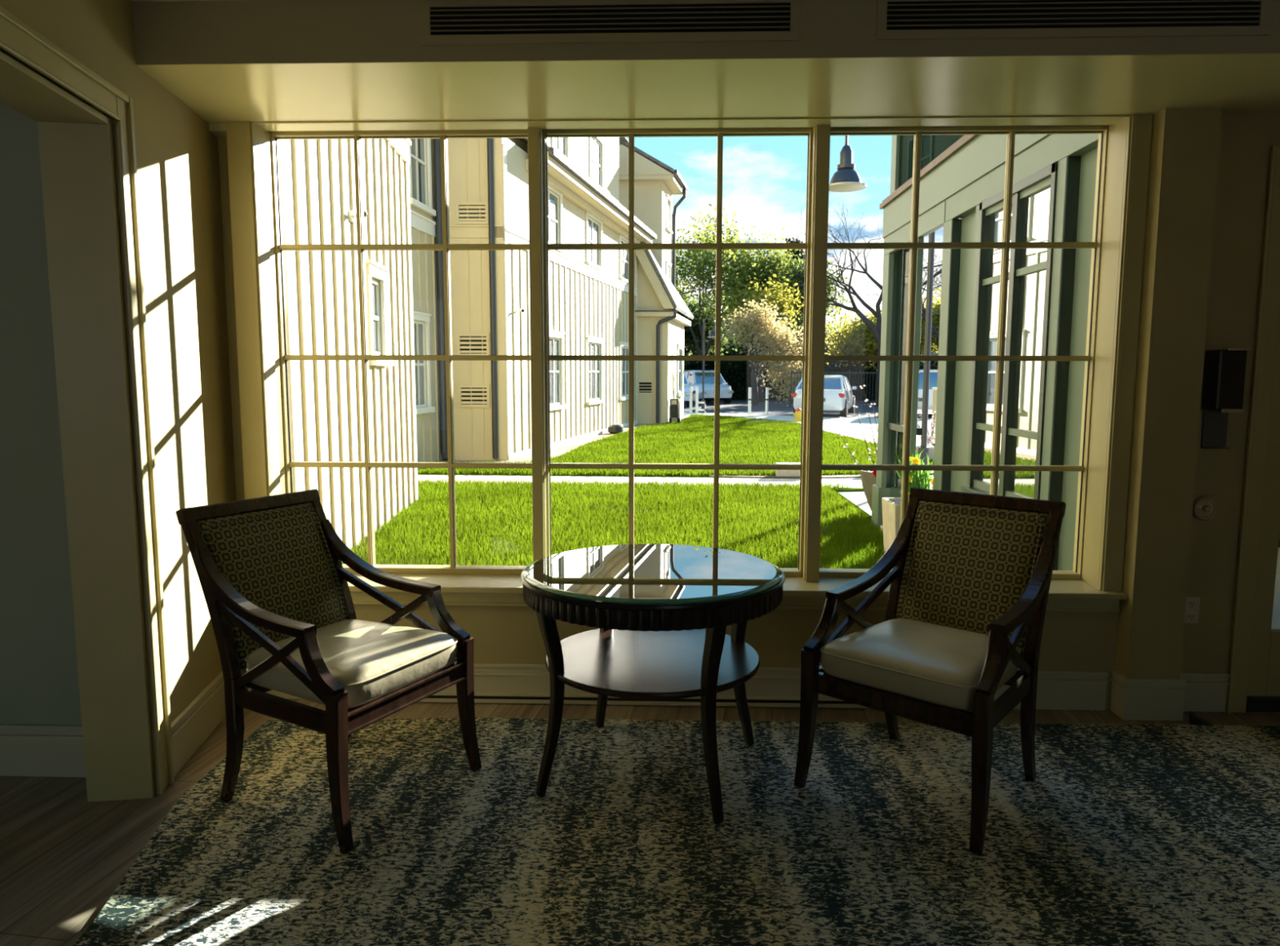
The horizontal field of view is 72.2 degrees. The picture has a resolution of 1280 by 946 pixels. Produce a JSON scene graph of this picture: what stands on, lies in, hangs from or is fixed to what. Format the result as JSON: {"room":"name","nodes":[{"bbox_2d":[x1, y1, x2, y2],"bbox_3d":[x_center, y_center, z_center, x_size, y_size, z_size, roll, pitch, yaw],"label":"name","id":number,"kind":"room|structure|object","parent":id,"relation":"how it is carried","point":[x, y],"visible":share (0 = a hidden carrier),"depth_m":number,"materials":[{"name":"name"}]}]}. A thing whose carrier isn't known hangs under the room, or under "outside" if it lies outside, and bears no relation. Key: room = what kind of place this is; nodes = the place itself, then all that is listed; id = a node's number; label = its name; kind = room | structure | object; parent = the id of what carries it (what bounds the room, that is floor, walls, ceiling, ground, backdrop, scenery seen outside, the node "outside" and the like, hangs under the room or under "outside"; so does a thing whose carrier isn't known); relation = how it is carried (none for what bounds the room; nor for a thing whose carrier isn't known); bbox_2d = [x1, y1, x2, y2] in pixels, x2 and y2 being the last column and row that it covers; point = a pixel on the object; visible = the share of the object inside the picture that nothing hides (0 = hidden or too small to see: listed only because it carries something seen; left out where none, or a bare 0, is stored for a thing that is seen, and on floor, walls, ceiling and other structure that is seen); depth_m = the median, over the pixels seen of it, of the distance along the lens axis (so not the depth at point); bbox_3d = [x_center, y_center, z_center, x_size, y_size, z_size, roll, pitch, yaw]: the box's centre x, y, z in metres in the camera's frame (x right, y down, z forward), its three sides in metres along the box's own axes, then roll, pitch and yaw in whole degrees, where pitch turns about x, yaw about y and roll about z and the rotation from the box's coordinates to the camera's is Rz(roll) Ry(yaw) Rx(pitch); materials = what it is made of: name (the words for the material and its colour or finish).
{"room":"lounge sitting area","nodes":[
{"label":"lounge sitting area","id":0,"kind":"room"},
{"bbox_2d":[0,102,81,725],"bbox_3d":[-3.101,-0.343,3.010,2.600,2.785,0.150,0,7,2],"label":"wall","id":1,"kind":"structure","parent":0,"point":[39,684],"depth_m":2.94,"materials":[{"name":"paint"}]},
{"bbox_2d":[0,724,85,777],"bbox_3d":[-3.058,0.958,3.073,2.495,0.185,0.019,0,7,2],"label":"baseboard","id":2,"kind":"structure","parent":1,"relation":"attached to","point":[25,750],"depth_m":3.04,"materials":[{"name":"beige paint"}]},
{"bbox_2d":[0,0,236,795],"bbox_3d":[-1.403,-0.064,0.599,0.190,2.785,6.850,-1,7,-8],"label":"wall","id":3,"kind":"structure","parent":0,"point":[177,153],"depth_m":3.15,"materials":[{"name":"paint"}]},
{"bbox_2d":[0,50,155,802],"bbox_3d":[-1.605,0.085,2.039,0.200,2.160,1.505,-1,7,-8],"label":"trim","id":4,"kind":"structure","parent":3,"relation":"attached to","point":[77,160],"depth_m":2.75,"materials":[{"name":"beige paint"}]},
{"bbox_2d":[0,4,174,795],"bbox_3d":[-1.491,0.038,2.050,0.030,2.252,1.687,-1,7,-8],"label":"trim","id":5,"kind":"structure","parent":3,"relation":"attached to","point":[19,40],"depth_m":2.78,"materials":[{"name":"beige paint"}]},
{"bbox_2d":[171,667,246,776],"bbox_3d":[-1.675,0.919,3.431,0.019,0.185,0.885,-1,7,-8],"label":"baseboard","id":6,"kind":"structure","parent":3,"relation":"attached to","point":[194,725],"depth_m":3.27,"materials":[{"name":"beige paint"}]},
{"bbox_2d":[420,0,800,44],"bbox_3d":[-0.098,-1.430,2.786,1.205,0.119,0.008,0,7,2],"label":"air vent","id":7,"kind":"object","parent":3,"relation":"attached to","point":[771,20],"visible":1,"depth_m":2.79,"materials":[{"name":"black metal"}]},
{"bbox_2d":[133,0,1279,64],"bbox_3d":[1.341,-1.514,2.792,6.120,0.394,0.120,0,7,2],"label":"trim","id":8,"kind":"structure","parent":3,"relation":"attached to","point":[231,31],"depth_m":2.81,"materials":[{"name":"beige paint"}]},
{"bbox_2d":[875,0,1271,39],"bbox_3d":[1.348,-1.422,2.738,1.207,0.119,0.008,0,7,2],"label":"air vent","id":9,"kind":"object","parent":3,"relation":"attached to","point":[895,19],"visible":1,"depth_m":2.74,"materials":[{"name":"black metal"}]},
{"bbox_2d":[131,0,229,1],"bbox_3d":[0.005,-1.288,-0.047,9.000,0.200,5.800,0,7,2],"label":"ceiling","id":10,"kind":"structure","parent":0,"point":[131,0],"depth_m":2.82,"materials":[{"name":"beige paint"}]},
{"bbox_2d":[0,698,1279,945],"bbox_3d":[0.015,1.390,0.693,9.000,0.120,6.660,0,7,2],"label":"floor","id":11,"kind":"structure","parent":0,"point":[63,855],"depth_m":2.78,"materials":[{"name":"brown wood"}]},
{"bbox_2d":[72,717,1279,945],"bbox_3d":[1.267,1.145,2.267,5.604,0.010,2.525,0,7,2],"label":"area rug","id":12,"kind":"object","parent":11,"relation":"on","point":[1122,834],"visible":0.81,"depth_m":2.62,"materials":[{"name":"grey carpet"}]},
{"bbox_2d":[175,488,481,853],"bbox_3d":[-1.029,0.581,2.928,0.742,0.957,0.630,3,7,27],"label":"armchair","id":13,"kind":"object","parent":12,"relation":"on","point":[273,577],"visible":1,"depth_m":2.84,"materials":[{"name":"brown wood"}]},
{"bbox_2d":[520,546,785,823],"bbox_3d":[0.043,0.690,3.053,0.898,0.709,0.898,0,7,2],"label":"round table","id":14,"kind":"object","parent":12,"relation":"on","point":[635,651],"visible":0.73,"depth_m":2.82,"materials":[{"name":"brown wood"}]},
{"bbox_2d":[544,628,759,699],"bbox_3d":[0.043,0.640,3.047,0.742,0.022,0.742,0,7,2],"label":"shelf","id":15,"kind":"object","parent":14,"relation":"attached to","point":[613,663],"depth_m":2.94,"materials":[{"name":"brown wood"}]},
{"bbox_2d":[523,543,782,604],"bbox_3d":[0.043,0.331,3.012,0.880,0.012,0.880,0,7,2],"label":"glass tabletop","id":16,"kind":"object","parent":14,"relation":"on","point":[631,578],"visible":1,"depth_m":2.89,"materials":[{"name":"teal"}]},
{"bbox_2d":[793,487,1066,854],"bbox_3d":[1.000,0.580,2.962,0.630,0.957,0.742,6,9,42],"label":"armchair","id":17,"kind":"object","parent":12,"relation":"on","point":[970,579],"visible":1,"depth_m":2.94,"materials":[{"name":"brown wood"}]},
{"bbox_2d":[1188,711,1213,726],"bbox_3d":[2.241,0.986,3.500,0.088,0.049,0.038,4,8,30],"label":"wedge","id":18,"kind":"object","parent":11,"relation":"on","point":[1193,719],"visible":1,"depth_m":3.50,"materials":[{"name":"black plastic"}]},
{"bbox_2d":[217,107,1279,709],"bbox_3d":[1.122,-0.563,3.604,6.800,3.300,0.360,0,7,2],"label":"wall","id":19,"kind":"structure","parent":0,"point":[1208,175],"depth_m":3.49,"materials":[{"name":"paint"}]},
{"bbox_2d":[270,129,532,574],"bbox_3d":[-1.000,-0.498,3.813,1.108,1.892,0.070,0,7,2],"label":"window","id":20,"kind":"structure","parent":19,"relation":"in","point":[357,135],"depth_m":3.79,"materials":[{"name":"beige paint"}]},
{"bbox_2d":[542,127,813,577],"bbox_3d":[0.153,-0.492,3.776,1.138,1.892,0.070,0,7,2],"label":"window","id":21,"kind":"structure","parent":19,"relation":"in","point":[720,133],"depth_m":3.75,"materials":[{"name":"beige paint"}]},
{"bbox_2d":[527,124,831,582],"bbox_3d":[0.156,-0.487,3.733,1.233,1.892,0.155,0,7,2],"label":"trim","id":22,"kind":"structure","parent":19,"relation":"attached to","point":[821,134],"depth_m":3.65,"materials":[{"name":"beige paint"}]},
{"bbox_2d":[226,114,1152,591],"bbox_3d":[0.165,-0.494,3.681,3.633,1.918,0.286,0,7,2],"label":"trim","id":23,"kind":"structure","parent":19,"relation":"attached to","point":[1129,140],"depth_m":3.56,"materials":[{"name":"beige paint"}]},
{"bbox_2d":[418,692,972,710],"bbox_3d":[0.017,0.960,3.709,2.800,0.034,0.028,0,7,2],"label":"trim","id":24,"kind":"structure","parent":19,"relation":"attached to","point":[427,700],"depth_m":3.70,"materials":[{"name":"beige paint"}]},
{"bbox_2d":[136,53,1279,137],"bbox_3d":[1.162,-1.382,3.152,6.500,0.110,0.789,0,7,2],"label":"ceiling","id":25,"kind":"structure","parent":19,"relation":"attached to","point":[1245,83],"depth_m":3.12,"materials":[{"name":"paint"}]},
{"bbox_2d":[350,591,1119,612],"bbox_3d":[0.155,0.529,3.666,3.625,0.062,0.030,0,7,2],"label":"trim","id":26,"kind":"structure","parent":19,"relation":"attached to","point":[357,597],"depth_m":3.64,"materials":[{"name":"beige paint"}]},
{"bbox_2d":[346,573,1127,599],"bbox_3d":[0.151,0.473,3.773,3.658,0.025,0.325,0,7,2],"label":"trim","id":27,"kind":"structure","parent":19,"relation":"attached to","point":[449,583],"depth_m":3.67,"materials":[{"name":"beige paint"}]},
{"bbox_2d":[265,663,1229,720],"bbox_3d":[0.388,0.903,3.656,4.095,0.172,0.119,0,7,2],"label":"baseboard","id":28,"kind":"structure","parent":19,"relation":"attached to","point":[1131,699],"depth_m":3.65,"materials":[{"name":"beige paint"}]},
{"bbox_2d":[818,125,1108,579],"bbox_3d":[1.335,-0.486,3.737,1.148,1.892,0.070,0,7,2],"label":"window","id":29,"kind":"structure","parent":19,"relation":"in","point":[1011,131],"depth_m":3.70,"materials":[{"name":"beige paint"}]},
{"bbox_2d":[1184,596,1200,623],"bbox_3d":[2.266,0.565,3.609,0.068,0.114,0.012,0,7,2],"label":"power outlet","id":30,"kind":"object","parent":19,"relation":"attached to","point":[1193,603],"visible":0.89,"depth_m":3.61,"materials":[{"name":"beige plastic"}]},
{"bbox_2d":[1186,613,1195,621],"bbox_3d":[2.266,0.594,3.608,0.032,0.030,0.003,0,7,2],"label":"socket","id":31,"kind":"object","parent":30,"relation":"attached to","point":[1190,617],"depth_m":3.61,"materials":[{"name":"white plastic"}]},
{"bbox_2d":[1187,600,1196,607],"bbox_3d":[2.266,0.538,3.602,0.032,0.030,0.003,0,7,2],"label":"socket","id":32,"kind":"object","parent":30,"relation":"attached to","point":[1190,603],"depth_m":3.60,"materials":[{"name":"white plastic"}]},
{"bbox_2d":[1191,495,1217,520],"bbox_3d":[2.280,0.143,3.547,0.105,0.103,0.038,0,7,2],"label":"switch","id":33,"kind":"object","parent":19,"relation":"attached to","point":[1205,507],"visible":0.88,"depth_m":3.54,"materials":[{"name":"beige plastic"}]},
{"bbox_2d":[1200,347,1250,448],"bbox_3d":[2.302,-0.292,3.461,0.110,0.397,0.108,0,7,2],"label":"soap dispenser","id":34,"kind":"object","parent":19,"relation":"attached to","point":[1224,370],"visible":1,"depth_m":3.42,"materials":[{"name":"black plastic"}]},
{"bbox_2d":[1200,409,1230,448],"bbox_3d":[2.305,-0.175,3.508,0.095,0.155,0.040,0,7,2],"label":"drip tray","id":35,"kind":"object","parent":34,"relation":"on","point":[1215,423],"depth_m":3.52,"materials":[{"name":"grey plastic"}]},
{"bbox_2d":[1226,145,1279,713],"bbox_3d":[2.962,-0.131,3.497,1.060,2.272,0.028,0,7,2],"label":"trim","id":36,"kind":"structure","parent":19,"relation":"attached to","point":[1268,300],"depth_m":3.51,"materials":[{"name":"beige paint"}]},
{"bbox_2d":[1245,696,1279,711],"bbox_3d":[2.968,0.959,3.767,0.905,0.045,0.260,0,7,2],"label":"trim","id":37,"kind":"structure","parent":19,"relation":"attached to","point":[1254,704],"depth_m":3.65,"materials":[{"name":"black metal"}]},
{"bbox_2d":[1247,306,1279,696],"bbox_3d":[2.967,-0.111,3.559,0.895,2.103,0.040,0,7,2],"label":"door","id":38,"kind":"structure","parent":19,"relation":"in","point":[1264,679],"depth_m":3.61,"materials":[{"name":"beige paint"}]},
{"bbox_2d":[828,135,866,191],"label":"street lamp","id":39,"kind":"object","parent":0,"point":[846,177],"depth_m":11.91,"materials":[{"name":"grey metal"}]},
{"label":"outside","id":40,"kind":"structure","parent":0,"visible":0},
{"bbox_2d":[684,400,932,501],"bbox_3d":[12.385,-6.450,71.287,140.000,0.280,136.140,0,7,2],"label":"ground","id":41,"kind":"structure","parent":40,"point":[735,406],"depth_m":36.73,"materials":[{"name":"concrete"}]},
{"bbox_2d":[279,137,693,551],"bbox_3d":[-2.566,-5.432,17.288,4.923,9.962,27.367,1,7,9],"label":"building","id":42,"kind":"structure","parent":41,"relation":"on","point":[588,177],"depth_m":14.85,"materials":[{"name":"beige wood"}]},
{"bbox_2d":[348,209,367,222],"bbox_3d":[-2.428,-2.224,7.578,0.185,0.100,0.169,0,7,2],"label":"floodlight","id":43,"kind":"object","parent":42,"relation":"attached to","point":[352,215],"visible":0.62,"depth_m":7.58,"materials":[{"name":"white plastic"}]},
{"bbox_2d":[455,201,488,224],"bbox_3d":[-2.835,-4.393,14.847,0.550,0.370,0.080,0,7,1],"label":"vent","id":44,"kind":"object","parent":42,"relation":"attached to","point":[466,212],"depth_m":14.82,"materials":[{"name":"beige metal"}]},
{"bbox_2d":[456,333,489,355],"bbox_3d":[-2.864,-2.203,15.099,0.560,0.400,0.080,0,7,1],"label":"vent","id":45,"kind":"object","parent":42,"relation":"attached to","point":[467,344],"depth_m":15.08,"materials":[{"name":"beige metal"}]},
{"bbox_2d":[457,384,489,407],"bbox_3d":[-2.870,-1.333,15.199,0.550,0.390,0.080,0,7,1],"label":"vent","id":46,"kind":"object","parent":42,"relation":"attached to","point":[468,395],"depth_m":15.18,"materials":[{"name":"beige metal"}]},
{"bbox_2d":[515,307,524,314],"bbox_3d":[-2.115,-2.861,15.497,0.240,0.100,0.123,5,8,37],"label":"security camera","id":47,"kind":"object","parent":42,"relation":"attached to","point":[522,309],"visible":1,"depth_m":15.49,"materials":[{"name":"white plastic"}]},
{"bbox_2d":[639,382,651,392],"bbox_3d":[0.166,-2.543,26.074,0.380,0.300,0.090,0,7,2],"label":"vent","id":48,"kind":"object","parent":42,"relation":"attached to","point":[644,387],"depth_m":26.08,"materials":[{"name":"beige metal"}]},
{"bbox_2d":[435,414,689,462],"bbox_3d":[-1.610,-1.119,23.295,3.643,0.040,18.290,2,7,13],"label":"gravel strip","id":49,"kind":"object","parent":41,"relation":"on","point":[559,450],"visible":0.08,"depth_m":17.86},
{"bbox_2d":[607,424,623,433],"bbox_3d":[-0.616,-1.105,22.047,0.400,0.220,0.400,0,7,2],"label":"rock","id":50,"kind":"object","parent":49,"relation":"on","point":[613,428],"visible":0.92,"depth_m":21.90,"materials":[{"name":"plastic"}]},
{"bbox_2d":[671,399,681,422],"bbox_3d":[1.145,-1.922,27.259,0.262,0.700,0.600,1,7,9],"label":"utility box","id":51,"kind":"object","parent":49,"relation":"on","point":[673,402],"visible":0.56,"depth_m":26.99,"materials":[{"name":"beige metal"}]},
{"bbox_2d":[341,477,893,568],"bbox_3d":[-0.538,0.641,8.078,7.400,0.020,8.140,0,7,2],"label":"lawn","id":52,"kind":"structure","parent":41,"relation":"on","point":[857,508],"depth_m":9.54,"materials":[{"name":"green plant"}]},
{"bbox_2d":[881,449,933,552],"bbox_3d":[2.316,0.270,7.186,0.606,0.931,0.546,0,7,2],"label":"concrete planter","id":53,"kind":"object","parent":52,"relation":"on","point":[917,479],"visible":0.36,"depth_m":7.12,"materials":[{"name":"beige concrete"}]},
{"bbox_2d":[417,413,933,479],"bbox_3d":[0.940,-0.997,22.313,9.400,0.030,19.000,0,7,2],"label":"lawn","id":54,"kind":"structure","parent":41,"relation":"on","point":[604,475],"depth_m":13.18,"materials":[{"name":"green plant"}]},
{"bbox_2d":[668,399,679,423],"bbox_3d":[1.032,-1.837,26.209,0.330,0.750,0.215,0,7,2],"label":"hand truck","id":55,"kind":"object","parent":54,"relation":"on","point":[673,407],"visible":0.88,"depth_m":26.17,"materials":[{"name":"black metal"}]},
{"bbox_2d":[709,422,933,478],"bbox_3d":[4.728,-0.684,19.508,3.742,0.020,14.564,2,7,15],"label":"mulch edge","id":56,"kind":"structure","parent":54,"relation":"on","point":[844,435],"depth_m":13.01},
{"bbox_2d":[774,462,799,476],"bbox_3d":[2.293,-0.045,13.127,0.520,0.200,0.270,0,7,2],"label":"block","id":57,"kind":"object","parent":56,"relation":"on","point":[778,473],"visible":0.34,"depth_m":13.00,"materials":[{"name":"concrete"}]},
{"bbox_2d":[915,411,936,462],"bbox_3d":[5.143,-0.671,15.411,0.840,0.932,0.500,0,7,2],"label":"trough","id":58,"kind":"object","parent":54,"relation":"on","point":[931,451],"visible":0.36,"depth_m":15.32,"materials":[{"name":"concrete"}]},
{"bbox_2d":[417,474,933,515],"bbox_3d":[4.155,0.165,12.267,16.500,0.025,7.400,0,7,2],"label":"garden path","id":59,"kind":"structure","parent":41,"relation":"on","point":[855,482],"depth_m":12.69,"materials":[{"name":"concrete"}]},
{"bbox_2d":[433,475,747,484],"bbox_3d":[-0.712,0.105,12.600,4.569,0.003,1.156,0,7,2],"label":"joint","id":60,"kind":"object","parent":59,"relation":"on","point":[466,475],"visible":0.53,"depth_m":12.78,"materials":[{"name":"concrete"}]},
{"bbox_2d":[835,424,857,464],"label":"pot","id":61,"kind":"object","parent":59,"relation":"on","point":[856,463],"depth_m":9.31,"materials":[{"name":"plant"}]},
{"bbox_2d":[852,384,878,511],"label":"pot","id":62,"kind":"object","parent":59,"relation":"on","point":[868,479],"depth_m":9.38,"materials":[{"name":"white plant"}]},
{"bbox_2d":[917,360,929,464],"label":"street lamp","id":63,"kind":"object","parent":59,"relation":"on","point":[923,447],"depth_m":12.33,"materials":[{"name":"grey metal"}]},
{"bbox_2d":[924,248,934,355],"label":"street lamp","id":64,"kind":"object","parent":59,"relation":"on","point":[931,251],"depth_m":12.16,"materials":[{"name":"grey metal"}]},
{"bbox_2d":[684,371,693,407],"bbox_3d":[1.295,-3.906,40.317,2.060,1.660,4.620,0,7,-4],"label":"hatchback","id":65,"kind":"object","parent":41,"relation":"on","point":[686,385],"visible":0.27,"depth_m":38.55,"materials":[{"name":"white paint"}]},
{"bbox_2d":[675,285,737,364],"bbox_3d":[3.195,-8.640,57.439,7.519,7.196,7.139,1,7,4],"label":"tree","id":66,"kind":"object","parent":41,"relation":"on","point":[689,342],"visible":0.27,"depth_m":56.38,"materials":[{"name":"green plant"}]},
{"bbox_2d":[684,369,733,404],"bbox_3d":[3.190,-4.409,44.727,2.060,1.660,4.620,-2,7,-15],"label":"car","id":67,"kind":"object","parent":41,"relation":"on","point":[695,377],"visible":0.62,"depth_m":43.41,"materials":[{"name":"white paint"}]},
{"bbox_2d":[685,324,751,364],"bbox_3d":[6.524,-8.655,66.432,8.187,5.821,5.691,1,7,8],"label":"tree","id":68,"kind":"object","parent":41,"relation":"on","point":[730,350],"visible":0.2,"depth_m":64.99,"materials":[{"name":"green plant"}]},
{"bbox_2d":[671,203,766,399],"bbox_3d":[3.664,-9.538,48.798,6.693,10.987,6.874,5,8,35],"label":"tree","id":69,"kind":"object","parent":41,"relation":"on","point":[707,260],"visible":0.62,"depth_m":48.10,"materials":[{"name":"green plant"}]},
{"bbox_2d":[684,352,782,400],"bbox_3d":[4.032,-5.314,49.469,8.465,3.011,2.420,0,7,2],"label":"hedge","id":70,"kind":"object","parent":41,"relation":"on","point":[737,375],"visible":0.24,"depth_m":49.12,"materials":[{"name":"green plant"}]},
{"bbox_2d":[692,266,804,401],"bbox_3d":[5.970,-7.362,46.809,6.498,7.081,5.384,0,7,2],"label":"tree","id":71,"kind":"object","parent":41,"relation":"on","point":[779,298],"visible":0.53,"depth_m":46.17,"materials":[{"name":"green plant"}]},
{"bbox_2d":[691,226,804,364],"bbox_3d":[6.345,-9.406,51.593,6.600,10.115,6.778,2,7,14],"label":"tree","id":72,"kind":"object","parent":41,"relation":"on","point":[771,266],"visible":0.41,"depth_m":49.97,"materials":[{"name":"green plant"}]},
{"bbox_2d":[724,271,804,349],"bbox_3d":[7.770,-8.358,51.849,5.642,7.961,5.372,0,7,2],"label":"tree","id":73,"kind":"object","parent":41,"relation":"on","point":[796,309],"visible":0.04,"depth_m":51.09,"materials":[{"name":"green plant"}]},
{"bbox_2d":[764,387,768,414],"bbox_3d":[4.654,-2.632,32.173,0.114,1.000,0.114,0,7,2],"label":"bollard","id":74,"kind":"object","parent":41,"relation":"on","point":[766,388],"visible":0.83,"depth_m":32.13,"materials":[{"name":"white plastic"}]},
{"bbox_2d":[720,293,834,406],"bbox_3d":[6.383,-5.644,41.109,4.992,5.525,4.474,6,9,41],"label":"tree","id":75,"kind":"object","parent":41,"relation":"on","point":[762,337],"visible":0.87,"depth_m":40.77,"materials":[{"name":"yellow plant"}]},
{"bbox_2d":[764,236,804,355],"bbox_3d":[10.004,-10.105,56.921,4.534,10.214,4.478,1,7,9],"label":"tree","id":76,"kind":"object","parent":41,"relation":"on","point":[797,252],"visible":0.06,"depth_m":56.16,"materials":[{"name":"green plant"}]},
{"bbox_2d":[683,412,931,445],"bbox_3d":[15.961,-1.191,24.204,29.700,0.032,19.000,0,7,2],"label":"sidewalk","id":77,"kind":"structure","parent":41,"relation":"on","point":[847,426],"depth_m":26.78,"materials":[{"name":"concrete"}]},
{"bbox_2d":[684,386,706,413],"bbox_3d":[2.031,-2.669,32.408,0.800,1.010,0.100,0,7,2],"label":"fence","id":78,"kind":"object","parent":77,"relation":"on","point":[697,402],"visible":0.88,"depth_m":32.38,"materials":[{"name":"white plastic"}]},
{"bbox_2d":[701,360,705,413],"label":"pole","id":79,"kind":"object","parent":77,"relation":"on","point":[703,379],"depth_m":33.37,"materials":[{"name":"grey metal"}]},
{"bbox_2d":[702,317,715,355],"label":"street lamp","id":80,"kind":"object","parent":77,"relation":"on","point":[712,335],"depth_m":33.08,"materials":[{"name":"grey metal"}]},
{"bbox_2d":[747,387,751,414],"bbox_3d":[4.025,-2.636,32.193,0.114,1.000,0.114,0,7,2],"label":"bollard","id":81,"kind":"object","parent":77,"relation":"on","point":[749,388],"visible":0.83,"depth_m":32.15,"materials":[{"name":"white plastic"}]},
{"bbox_2d":[793,408,801,421],"bbox_3d":[5.027,-1.845,27.819,0.320,0.430,0.315,0,7,2],"label":"fire hydrant","id":82,"kind":"object","parent":77,"relation":"on","point":[797,414],"visible":0.8,"depth_m":27.72,"materials":[{"name":"yellow metal"}]},
{"bbox_2d":[930,387,937,445],"bbox_3d":[5.438,-0.928,16.127,0.160,1.280,0.160,0,7,2],"label":"post","id":83,"kind":"object","parent":77,"relation":"on","point":[935,389],"visible":0.36,"depth_m":16.06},
{"bbox_2d":[777,251,853,354],"bbox_3d":[9.777,-9.192,53.552,6.353,9.194,5.894,-5,8,-36],"label":"tree","id":84,"kind":"object","parent":41,"relation":"on","point":[794,277],"visible":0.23,"depth_m":52.31,"materials":[{"name":"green plant"}]},
{"bbox_2d":[791,374,856,417],"bbox_3d":[6.825,-2.870,32.260,2.060,1.460,4.630,2,7,18],"label":"sedan","id":85,"kind":"object","parent":41,"relation":"on","point":[837,393],"visible":0.71,"depth_m":30.44,"materials":[{"name":"white paint"}]},
{"bbox_2d":[791,392,796,397],"bbox_3d":[5.359,-2.709,30.481,0.200,0.140,0.250,2,7,18],"label":"tail lamp","id":86,"kind":"object","parent":85,"relation":"attached to","point":[793,394],"depth_m":30.37,"materials":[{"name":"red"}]},
{"bbox_2d":[838,393,844,397],"bbox_3d":[6.876,-2.648,29.974,0.200,0.140,0.250,2,7,18],"label":"tail lamp","id":87,"kind":"object","parent":85,"relation":"attached to","point":[840,395],"depth_m":29.86,"materials":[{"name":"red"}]},
{"bbox_2d":[825,319,834,340],"bbox_3d":[11.496,-9.097,66.258,7.440,6.086,6.952,-2,7,-21],"label":"tree","id":88,"kind":"object","parent":41,"relation":"on","point":[826,319],"visible":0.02,"depth_m":65.58,"materials":[{"name":"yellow plant"}]},
{"bbox_2d":[790,370,879,407],"bbox_3d":[12.059,-3.785,39.462,10.530,1.650,0.070,0,7,2],"label":"iron fence","id":89,"kind":"object","parent":41,"relation":"on","point":[792,372],"visible":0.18,"depth_m":39.53,"materials":[{"name":"black metal"}]},
{"bbox_2d":[825,316,851,339],"bbox_3d":[15.414,-8.788,65.454,7.091,5.710,7.294,-1,7,-9],"label":"tree","id":90,"kind":"object","parent":41,"relation":"on","point":[835,324],"visible":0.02,"depth_m":65.92,"materials":[{"name":"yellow plant"}]},
{"bbox_2d":[824,324,874,367],"bbox_3d":[14.658,-7.430,58.076,5.400,4.650,6.800,0,7,2],"label":"tree","id":91,"kind":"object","parent":41,"relation":"on","point":[825,351],"visible":0.02,"depth_m":56.93,"materials":[{"name":"green plant"}]},
{"bbox_2d":[773,355,937,400],"bbox_3d":[15.247,-5.265,49.173,15.627,2.944,2.393,0,7,2],"label":"hedge","id":92,"kind":"object","parent":41,"relation":"on","point":[852,368],"visible":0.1,"depth_m":48.99,"materials":[{"name":"green plant"}]},
{"bbox_2d":[771,204,942,405],"bbox_3d":[11.190,-8.224,40.622,10.247,10.204,11.546,0,7,2],"label":"tree","id":93,"kind":"object","parent":41,"relation":"on","point":[876,331],"visible":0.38,"depth_m":40.95,"materials":[{"name":"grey plant"}]},
{"bbox_2d":[825,306,938,399],"bbox_3d":[12.924,-6.777,49.415,5.442,5.349,6.307,-2,7,-18],"label":"tree","id":94,"kind":"object","parent":41,"relation":"on","point":[844,340],"visible":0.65,"depth_m":48.41,"materials":[{"name":"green plant"}]},
{"bbox_2d":[839,297,939,368],"bbox_3d":[14.219,-7.192,49.106,5.653,6.228,5.936,6,9,40],"label":"tree","id":95,"kind":"object","parent":41,"relation":"on","point":[922,328],"visible":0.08,"depth_m":48.17,"materials":[{"name":"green plant"}]},
{"bbox_2d":[858,250,942,338],"bbox_3d":[16.380,-8.354,44.900,7.609,9.502,9.476,-1,7,-11],"label":"tree","id":96,"kind":"object","parent":41,"relation":"on","point":[923,313],"visible":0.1,"depth_m":45.58,"materials":[{"name":"grey plant"}]},
{"bbox_2d":[897,369,937,416],"bbox_3d":[10.435,-2.995,32.522,2.060,1.660,4.620,2,7,18],"label":"van","id":97,"kind":"object","parent":41,"relation":"on","point":[933,373],"visible":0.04,"depth_m":30.45,"materials":[{"name":"white paint"}]},
{"bbox_2d":[920,346,938,367],"bbox_3d":[22.520,-7.566,59.811,7.800,4.550,6.800,0,7,2],"label":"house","id":98,"kind":"structure","parent":41,"relation":"on","point":[931,353],"depth_m":56.90,"materials":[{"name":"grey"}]},
{"bbox_2d":[919,287,941,362],"bbox_3d":[16.951,-7.440,49.193,5.593,6.712,5.786,-6,9,-41],"label":"tree","id":99,"kind":"object","parent":41,"relation":"on","point":[937,304],"visible":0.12,"depth_m":48.61,"materials":[{"name":"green plant"}]},
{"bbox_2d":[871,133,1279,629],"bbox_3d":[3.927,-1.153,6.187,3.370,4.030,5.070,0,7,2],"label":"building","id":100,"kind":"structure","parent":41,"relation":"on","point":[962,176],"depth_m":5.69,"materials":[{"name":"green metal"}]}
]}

